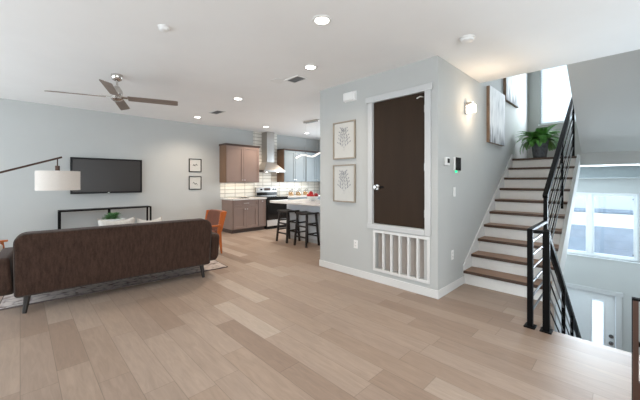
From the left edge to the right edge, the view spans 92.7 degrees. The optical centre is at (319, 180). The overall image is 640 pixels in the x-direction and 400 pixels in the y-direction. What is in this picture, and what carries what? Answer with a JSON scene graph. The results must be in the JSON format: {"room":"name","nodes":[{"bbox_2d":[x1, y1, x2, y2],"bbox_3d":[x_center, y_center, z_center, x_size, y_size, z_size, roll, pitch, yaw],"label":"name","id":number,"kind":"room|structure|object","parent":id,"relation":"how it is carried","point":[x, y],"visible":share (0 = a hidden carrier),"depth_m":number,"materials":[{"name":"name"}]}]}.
{"room":"living room","nodes":[
{"label":"living room","id":0,"kind":"room"},
{"bbox_2d":[0,98,318,247],"bbox_3d":[-3.756,-0.070,7.421,10.550,3.500,0.150,0,0,-45],"label":"wall","id":1,"kind":"structure","parent":0,"point":[30,132],"depth_m":6.43,"materials":[{"name":"paint"}]},
{"bbox_2d":[70,157,141,193],"bbox_3d":[-4.514,-0.107,6.503,1.264,0.735,0.096,0,0,-45],"label":"television","id":2,"kind":"object","parent":1,"relation":"attached to","point":[97,175],"visible":0.96,"depth_m":6.46,"materials":[{"name":"black metal"}]},
{"bbox_2d":[189,176,201,189],"bbox_3d":[-3.208,0.050,7.840,0.320,0.340,0.022,0,0,-45],"label":"picture frame","id":3,"kind":"object","parent":1,"relation":"attached to","point":[195,182],"visible":1,"depth_m":7.85,"materials":[{"name":"white paper"}]},
{"bbox_2d":[189,159,201,171],"bbox_3d":[-3.208,-0.400,7.840,0.320,0.340,0.022,0,0,-45],"label":"picture frame","id":4,"kind":"object","parent":1,"relation":"attached to","point":[195,165],"visible":1,"depth_m":7.85,"materials":[{"name":"black metal"}]},
{"bbox_2d":[219,143,259,182],"bbox_3d":[-2.233,-0.477,8.540,1.080,1.045,0.380,0,0,-45],"label":"upper cabinet","id":5,"kind":"object","parent":1,"relation":"attached to","point":[238,163],"visible":1,"depth_m":8.33,"materials":[{"name":"brown wood"}]},
{"bbox_2d":[220,131,318,198],"bbox_3d":[-1.384,-0.495,9.642,3.755,1.950,0.008,0,0,-45],"label":"backsplash","id":6,"kind":"structure","parent":1,"relation":"attached to","point":[227,190],"depth_m":9.28,"materials":[{"name":"white tile"}]},
{"bbox_2d":[259,132,284,172],"bbox_3d":[-1.499,-0.861,9.170,0.760,1.209,0.500,0,0,-45],"label":"range hood","id":7,"kind":"object","parent":1,"relation":"attached to","point":[267,165],"visible":0.96,"depth_m":9.12,"materials":[{"name":"metal"}]},
{"bbox_2d":[277,149,305,181],"bbox_3d":[-0.912,-0.485,9.839,0.894,1.030,0.379,0,0,-45],"label":"upper cabinet","id":8,"kind":"object","parent":1,"relation":"attached to","point":[294,167],"visible":0.99,"depth_m":9.64,"materials":[{"name":"grey wood"}]},
{"bbox_2d":[305,151,319,181],"bbox_3d":[-0.249,-0.490,10.491,0.924,1.020,0.379,0,0,-45],"label":"upper cabinet","id":9,"kind":"object","parent":1,"relation":"attached to","point":[312,164],"visible":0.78,"depth_m":10.27,"materials":[{"name":"grey wood"}]},
{"bbox_2d":[0,227,639,399],"bbox_3d":[-0.180,1.530,3.785,10.250,0.300,10.050,0,0,-45],"label":"floor","id":10,"kind":"structure","parent":0,"point":[274,323],"depth_m":2.61,"materials":[{"name":"brown wood"}]},
{"bbox_2d":[0,240,7,247],"bbox_3d":[-4.361,0.969,3.743,0.759,0.803,0.700,0,0,-39],"label":"armchair","id":11,"kind":"object","parent":10,"relation":"on","point":[1,241],"visible":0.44,"depth_m":4.16,"materials":[{"name":"orange wood"}]},
{"bbox_2d":[0,156,79,190],"bbox_3d":[-3.482,0.548,3.027,1.746,1.665,0.398,0,0,-45],"label":"floor lamp","id":12,"kind":"object","parent":10,"relation":"on","point":[57,180],"visible":1,"depth_m":3.34,"materials":[{"name":"white fabric"}]},
{"bbox_2d":[55,159,59,170],"bbox_3d":[-3.007,-0.190,3.494,0.043,0.140,0.044,0,0,-45],"label":"socket","id":13,"kind":"object","parent":12,"relation":"attached to","point":[57,168],"depth_m":3.49,"materials":[{"name":"brown metal"}]},
{"bbox_2d":[58,206,151,228],"bbox_3d":[-4.436,0.973,6.381,1.580,0.815,0.280,0,0,-45],"label":"console table","id":14,"kind":"object","parent":10,"relation":"on","point":[109,209],"visible":0.49,"depth_m":6.27,"materials":[{"name":"black metal"}]},
{"bbox_2d":[0,218,218,313],"bbox_3d":[-2.588,0.958,4.028,2.316,0.851,0.945,0,0,-40],"label":"sofa","id":15,"kind":"object","parent":10,"relation":"on","point":[44,261],"visible":1,"depth_m":3.52,"materials":[{"name":"brown fabric"}]},
{"bbox_2d":[97,216,134,225],"bbox_3d":[-2.628,0.675,3.957,0.420,0.408,0.190,0,0,-40],"label":"throw pillow","id":16,"kind":"object","parent":15,"relation":"on","point":[130,220],"visible":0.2,"depth_m":3.92,"materials":[{"name":"white fabric"}]},
{"bbox_2d":[137,216,161,222],"bbox_3d":[-2.337,0.700,4.203,0.320,0.408,0.190,0,0,-40],"label":"throw pillow","id":17,"kind":"object","parent":15,"relation":"on","point":[160,218],"visible":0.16,"depth_m":4.18,"materials":[{"name":"white fabric"}]},
{"bbox_2d":[0,260,227,310],"bbox_3d":[-3.106,1.373,4.828,2.560,0.013,2.024,0,0,-40],"label":"area rug","id":18,"kind":"object","parent":10,"relation":"on","point":[7,301],"visible":0.29,"depth_m":3.92,"materials":[{"name":"grey fabric"}]},
{"bbox_2d":[205,209,226,253],"bbox_3d":[-2.239,0.969,5.766,0.700,0.803,0.759,0,0,44],"label":"armchair","id":19,"kind":"object","parent":18,"relation":"on","point":[216,218],"visible":0.48,"depth_m":5.78,"materials":[{"name":"leather"}]},
{"bbox_3d":[-3.352,1.138,4.978,1.000,0.462,0.600,0,0,-40],"label":"coffee table","id":20,"kind":"object","parent":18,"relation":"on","visible":0},
{"bbox_2d":[102,212,125,220],"bbox_3d":[-3.362,0.708,4.968,0.329,0.399,0.300,0,0,-45],"label":"potted succulent","id":21,"kind":"object","parent":20,"relation":"on","point":[111,216],"visible":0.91,"depth_m":4.93,"materials":[{"name":"green plant"}]},
{"bbox_2d":[104,218,125,220],"bbox_3d":[-3.352,0.764,4.978,0.300,0.285,0.300,0,0,-45],"label":"pot","id":22,"kind":"object","parent":21,"relation":"attached to","point":[107,219],"depth_m":4.93,"materials":[{"name":"white ceramic"}]},
{"bbox_2d":[222,199,257,233],"bbox_3d":[-2.193,0.945,8.399,0.772,0.870,0.637,0,0,-45],"label":"base cabinet","id":23,"kind":"object","parent":10,"relation":"on","point":[241,215],"visible":0.99,"depth_m":8.16,"materials":[{"name":"brown wood"}]},
{"bbox_2d":[221,197,266,200],"bbox_3d":[-2.103,0.489,8.495,1.052,0.040,0.630,0,0,-45],"label":"countertop","id":24,"kind":"structure","parent":23,"relation":"on","point":[237,198],"depth_m":8.22,"materials":[{"name":"white stone"}]},
{"bbox_2d":[257,199,265,229],"bbox_3d":[-1.826,0.945,8.765,0.255,0.870,0.629,0,0,-45],"label":"base cabinet","id":25,"kind":"object","parent":10,"relation":"on","point":[261,202],"visible":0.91,"depth_m":8.57,"materials":[{"name":"brown wood"}]},
{"bbox_2d":[255,187,287,228],"bbox_3d":[-1.426,0.785,9.099,0.755,1.190,0.704,0,0,-45],"label":"range","id":26,"kind":"object","parent":10,"relation":"on","point":[270,193],"visible":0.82,"depth_m":8.92,"materials":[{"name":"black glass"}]},
{"bbox_2d":[256,196,287,197],"bbox_3d":[-1.420,0.465,9.093,0.755,0.020,0.560,0,0,-45],"label":"cooktop","id":27,"kind":"object","parent":26,"relation":"in","point":[256,196],"depth_m":8.95,"materials":[{"name":"black glass"}]},
{"bbox_2d":[276,209,300,242],"bbox_3d":[-0.732,1.023,7.021,0.409,0.718,0.410,0,0,-45],"label":"bar stool","id":28,"kind":"object","parent":10,"relation":"on","point":[280,211],"visible":0.91,"depth_m":7.00,"materials":[{"name":"black wood"}]},
{"bbox_2d":[287,204,319,243],"bbox_3d":[0.274,0.946,6.875,0.810,0.868,2.280,0,0,-45],"label":"kitchen island","id":29,"kind":"object","parent":10,"relation":"on","point":[311,218],"visible":0.09,"depth_m":6.91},
{"bbox_2d":[270,199,319,205],"bbox_3d":[0.136,0.490,6.817,2.430,0.042,1.200,0,0,40],"label":"island countertop","id":30,"kind":"structure","parent":29,"relation":"on","point":[308,202],"depth_m":6.91,"materials":[{"name":"white stone"}]},
{"bbox_2d":[306,196,318,200],"bbox_3d":[-0.178,0.416,7.313,0.310,0.105,0.310,0,0,-45],"label":"fruit bowl","id":31,"kind":"object","parent":30,"relation":"on","point":[311,198],"visible":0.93,"depth_m":7.21,"materials":[{"name":"white ceramic"}]},
{"bbox_2d":[288,196,319,199],"bbox_3d":[-0.509,0.945,10.060,1.880,0.870,0.629,0,0,-45],"label":"base cabinet","id":32,"kind":"object","parent":10,"relation":"on","point":[319,196],"visible":0.09,"depth_m":9.54,"materials":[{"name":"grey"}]},
{"bbox_2d":[285,194,319,197],"bbox_3d":[-0.508,0.489,10.059,1.880,0.040,0.625,0,0,-45],"label":"countertop","id":33,"kind":"structure","parent":32,"relation":"on","point":[293,196],"depth_m":9.62,"materials":[{"name":"white stone"}]},
{"bbox_2d":[293,211,319,247],"bbox_3d":[-0.284,1.023,6.551,0.409,0.718,0.410,0,0,-45],"label":"bar stool","id":34,"kind":"object","parent":10,"relation":"on","point":[298,213],"visible":1,"depth_m":6.52,"materials":[{"name":"black wood"}]},
{"bbox_2d":[523,220,546,329],"bbox_3d":[2.277,0.915,3.172,0.905,0.930,0.090,0,0,-45],"label":"guard railing","id":35,"kind":"object","parent":10,"relation":"on","point":[531,306],"visible":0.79,"depth_m":2.88,"materials":[{"name":"black metal"}]},
{"bbox_2d":[463,151,639,304],"bbox_3d":[4.067,0.448,4.587,3.759,1.905,2.319,0,0,-45],"label":"staircase","id":36,"kind":"structure","parent":10,"relation":"on","point":[496,259],"depth_m":4.47,"materials":[{"name":"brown wood"}]},
{"bbox_2d":[532,139,549,157],"bbox_3d":[4.093,-0.600,5.679,0.296,0.360,0.296,0,0,-45],"label":"pot","id":37,"kind":"object","parent":36,"relation":"on","point":[539,151],"depth_m":5.58,"materials":[{"name":"stone"}]},
{"bbox_2d":[516,124,568,157],"bbox_3d":[4.094,-0.706,5.696,0.799,0.572,0.775,0,0,7],"label":"potted fern","id":38,"kind":"object","parent":36,"relation":"on","point":[539,140],"visible":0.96,"depth_m":5.58,"materials":[{"name":"plant"}]},
{"bbox_2d":[542,97,574,240],"bbox_3d":[3.442,-0.028,4.337,2.470,2.817,0.050,0,0,-45],"label":"stair railing","id":39,"kind":"object","parent":36,"relation":"attached to","point":[570,113],"visible":0.76,"depth_m":4.20,"materials":[{"name":"black metal"}]},
{"bbox_2d":[632,297,639,399],"bbox_3d":[1.861,1.006,1.496,0.031,0.747,0.465,0,0,-45],"label":"wooden frame","id":40,"kind":"object","parent":10,"relation":"on","point":[635,301],"visible":1,"depth_m":1.64,"materials":[{"name":"brown wood"}]},
{"bbox_2d":[0,0,639,139],"bbox_3d":[-0.180,-1.645,3.785,10.250,0.350,10.050,0,0,-45],"label":"ceiling","id":41,"kind":"structure","parent":0,"point":[212,53],"depth_m":3.28,"materials":[{"name":"paint"}]},
{"bbox_2d":[46,73,177,109],"bbox_3d":[-2.815,-1.287,4.230,1.158,0.366,1.158,0,0,20],"label":"ceiling fan","id":42,"kind":"object","parent":41,"relation":"hanging from","point":[117,97],"visible":1,"depth_m":4.22,"materials":[{"name":"silver metal"}]},
{"bbox_2d":[158,24,168,32],"bbox_3d":[-1.494,-1.449,2.911,0.100,0.042,0.100,0,0,-45],"label":"smoke detector","id":43,"kind":"object","parent":41,"relation":"attached to","point":[163,28],"visible":1,"depth_m":2.88,"materials":[{"name":"white plastic"}]},
{"bbox_2d":[209,110,225,114],"bbox_3d":[-2.194,-1.463,6.496,0.200,0.014,0.380,0,0,-45],"label":"ceiling vent","id":44,"kind":"object","parent":41,"relation":"in","point":[217,112],"visible":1,"depth_m":6.50,"materials":[{"name":"white plastic"}]},
{"bbox_2d":[284,75,307,83],"bbox_3d":[-0.344,-1.463,4.401,0.200,0.014,0.300,0,0,-45],"label":"ceiling vent","id":45,"kind":"object","parent":41,"relation":"in","point":[295,79],"visible":1,"depth_m":4.39,"materials":[{"name":"white plastic"}]},
{"bbox_2d":[296,152,319,157],"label":"pendant light","id":46,"kind":"object","parent":41,"relation":"hanging from","point":[319,152],"depth_m":7.51,"materials":[{"name":"silver metal"}]},
{"bbox_2d":[303,64,317,69],"bbox_3d":[-0.122,-1.465,3.933,0.188,0.010,0.188,0,0,-45],"label":"recessed light","id":47,"kind":"object","parent":41,"relation":"in","point":[308,66],"visible":1,"depth_m":3.93,"materials":[{"name":"white plastic"}]},
{"bbox_2d":[303,119,319,123],"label":"pendant light","id":48,"kind":"object","parent":41,"relation":"hanging from","point":[311,121],"depth_m":7.36,"materials":[{"name":"silver metal"}]},
{"bbox_2d":[312,14,331,25],"bbox_3d":[0.018,-1.465,2.784,0.188,0.010,0.188,0,0,-45],"label":"recessed light","id":49,"kind":"object","parent":41,"relation":"in","point":[321,19],"visible":1,"depth_m":2.77,"materials":[{"name":"white plastic"}]},
{"bbox_2d":[459,35,474,43],"bbox_3d":[1.512,-1.449,3.135,0.150,0.042,0.150,0,0,-45],"label":"smoke detector","id":50,"kind":"object","parent":41,"relation":"attached to","point":[465,39],"visible":1,"depth_m":3.10,"materials":[{"name":"white plastic"}]},
{"bbox_2d":[320,59,425,286],"bbox_3d":[0.679,0.105,4.363,0.115,3.150,1.810,0,0,-45],"label":"wall","id":51,"kind":"structure","parent":0,"point":[341,223],"depth_m":4.46,"materials":[{"name":"paint"}]},
{"bbox_2d":[333,119,355,159],"bbox_3d":[0.361,-0.612,4.582,0.030,0.564,0.436,0,0,-45],"label":"print","id":52,"kind":"object","parent":51,"relation":"attached to","point":[344,133],"visible":1,"depth_m":4.58,"materials":[{"name":"white paper"}]},
{"bbox_2d":[333,164,355,202],"bbox_3d":[0.361,0.035,4.582,0.030,0.564,0.436,0,0,-45],"label":"print","id":53,"kind":"object","parent":51,"relation":"attached to","point":[344,176],"visible":1,"depth_m":4.58,"materials":[{"name":"white paper"}]},
{"bbox_2d":[343,90,356,102],"bbox_3d":[0.435,-1.245,4.493,0.050,0.144,0.232,0,0,-45],"label":"door chime","id":54,"kind":"object","parent":51,"relation":"attached to","point":[349,96],"visible":1,"depth_m":4.46,"materials":[{"name":"white plastic"}]},
{"bbox_2d":[354,240,357,248],"bbox_3d":[0.519,0.920,4.437,0.008,0.120,0.074,0,0,-45],"label":"wall outlet","id":55,"kind":"object","parent":51,"relation":"attached to","point":[355,241],"visible":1,"depth_m":4.42,"materials":[{"name":"white plastic"}]},
{"bbox_2d":[319,260,438,298],"bbox_3d":[0.685,1.330,4.264,0.014,0.100,1.988,0,0,-45],"label":"baseboard","id":56,"kind":"structure","parent":51,"relation":"attached to","point":[432,293],"depth_m":4.08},
{"bbox_2d":[365,82,432,236],"bbox_3d":[0.996,-0.253,3.958,0.130,1.825,0.975,0,0,-45],"label":"door","id":57,"kind":"structure","parent":51,"relation":"in","point":[399,129],"depth_m":3.92,"materials":[{"name":"brown wood"}]},
{"bbox_2d":[373,229,429,283],"bbox_3d":[1.044,0.950,3.943,0.080,0.560,0.820,0,0,-45],"label":"air vent","id":58,"kind":"object","parent":51,"relation":"in","point":[401,253],"visible":0.98,"depth_m":3.92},
{"bbox_2d":[426,55,527,289],"bbox_3d":[2.935,0.095,5.206,4.515,8.630,0.150,0,0,-45],"label":"wall","id":59,"kind":"structure","parent":0,"point":[456,221],"depth_m":4.05,"materials":[{"name":"paint"}]},
{"bbox_2d":[444,157,449,165],"bbox_3d":[1.553,-0.240,3.726,0.124,0.100,0.024,0,0,-45],"label":"thermostat","id":60,"kind":"object","parent":59,"relation":"attached to","point":[446,159],"visible":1,"depth_m":3.71,"materials":[{"name":"white plastic"}]},
{"bbox_2d":[438,276,463,298],"bbox_3d":[1.659,1.330,3.837,0.777,0.100,0.014,0,0,-45],"label":"baseboard","id":61,"kind":"structure","parent":59,"relation":"attached to","point":[450,287],"depth_m":3.81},
{"bbox_2d":[453,187,455,196],"bbox_3d":[1.723,0.140,3.900,0.074,0.120,0.014,0,0,-45],"label":"light switch","id":62,"kind":"object","parent":59,"relation":"attached to","point":[454,188],"visible":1,"depth_m":3.89,"materials":[{"name":"white plastic"}]},
{"bbox_2d":[453,157,460,171],"bbox_3d":[1.773,-0.207,3.945,0.210,0.195,0.021,0,0,-45],"label":"security keypad","id":63,"kind":"object","parent":59,"relation":"attached to","point":[456,161],"visible":1,"depth_m":3.92,"materials":[{"name":"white plastic"}]},
{"bbox_2d":[465,102,475,113],"bbox_3d":[2.043,-0.995,4.141,0.100,0.150,0.120,0,0,-45],"label":"wall sconce","id":64,"kind":"object","parent":59,"relation":"attached to","point":[470,107],"visible":1,"depth_m":4.11,"materials":[{"name":"white glass"}]},
{"bbox_2d":[487,85,504,145],"bbox_3d":[2.918,-1.050,5.049,0.811,0.880,0.052,0,0,-45],"label":"canvas painting","id":65,"kind":"object","parent":59,"relation":"attached to","point":[495,99],"visible":1,"depth_m":4.93,"materials":[{"name":"white fabric"}]},
{"bbox_2d":[503,75,518,107],"bbox_3d":[3.581,-1.930,5.700,0.860,0.980,0.052,0,0,-45],"label":"canvas painting","id":66,"kind":"object","parent":59,"relation":"attached to","point":[510,84],"visible":0.43,"depth_m":5.65,"materials":[{"name":"white fabric"}]},
{"bbox_2d":[528,71,639,354],"bbox_3d":[5.467,0.095,5.957,0.150,8.630,2.630,0,0,-45],"label":"wall","id":67,"kind":"structure","parent":0,"point":[616,276],"depth_m":5.92,"materials":[{"name":"paint"}]},
{"bbox_2d":[538,70,575,125],"bbox_3d":[5.134,-1.883,6.261,0.140,1.375,1.060,0,0,-45],"label":"window","id":68,"kind":"structure","parent":67,"relation":"in","point":[540,124],"depth_m":6.62,"materials":[{"name":"white glass"}]},
{"bbox_2d":[541,65,575,123],"bbox_3d":[5.120,-1.889,6.247,0.040,1.331,1.000,0,0,-45],"label":"roller blind","id":69,"kind":"object","parent":68,"relation":"attached to","point":[556,95],"visible":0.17,"depth_m":6.41,"materials":[{"name":"white fabric"}]},
{"bbox_2d":[550,282,623,349],"bbox_3d":[5.269,3.172,6.084,0.105,2.175,1.120,0,0,-45],"label":"door","id":70,"kind":"structure","parent":67,"relation":"in","point":[597,312],"depth_m":5.97,"materials":[{"name":"white wood"}]},
{"bbox_2d":[567,192,639,263],"bbox_3d":[5.344,0.863,6.047,0.140,1.275,1.390,0,0,-45],"label":"window","id":71,"kind":"structure","parent":67,"relation":"in","point":[589,252],"depth_m":5.91,"materials":[{"name":"white plastic"}]},
{"bbox_2d":[579,166,639,177],"bbox_3d":[5.218,-0.158,5.712,0.550,0.205,2.330,0,0,-45],"label":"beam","id":72,"kind":"structure","parent":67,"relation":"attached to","point":[605,171],"depth_m":5.40,"materials":[{"name":"white paint"}]},
{"bbox_2d":[567,49,639,152],"bbox_3d":[4.195,-1.135,3.995,1.725,1.370,1.315,0,0,-45],"label":"wall","id":73,"kind":"structure","parent":0,"point":[605,91],"depth_m":4.10,"materials":[{"name":"paint"}]},
{"bbox_3d":[3.809,4.335,4.327,4.500,0.150,2.330,0,0,-45],"label":"floor","id":74,"kind":"structure","parent":0,"visible":0},
{"bbox_3d":[3.825,2.910,3.936,3.675,2.700,0.850,0,0,-45],"label":"staircase","id":75,"kind":"structure","parent":74,"relation":"on","visible":0},
{"bbox_2d":[533,229,581,338],"bbox_3d":[3.028,1.807,3.772,2.817,2.719,0.145,0,0,-45],"label":"stair railing","id":76,"kind":"object","parent":75,"relation":"on","point":[548,250],"visible":0.66,"depth_m":2.95,"materials":[{"name":"black metal"}]},
{"label":"outside","id":77,"kind":"structure","parent":0,"visible":0},
{"bbox_2d":[568,195,632,256],"bbox_3d":[14.179,-0.240,16.745,6.300,9.000,28.000,0,0,-45],"label":"building","id":78,"kind":"structure","parent":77,"point":[613,215],"depth_m":13.73,"materials":[{"name":"pale siding"},{"name":"glass"}]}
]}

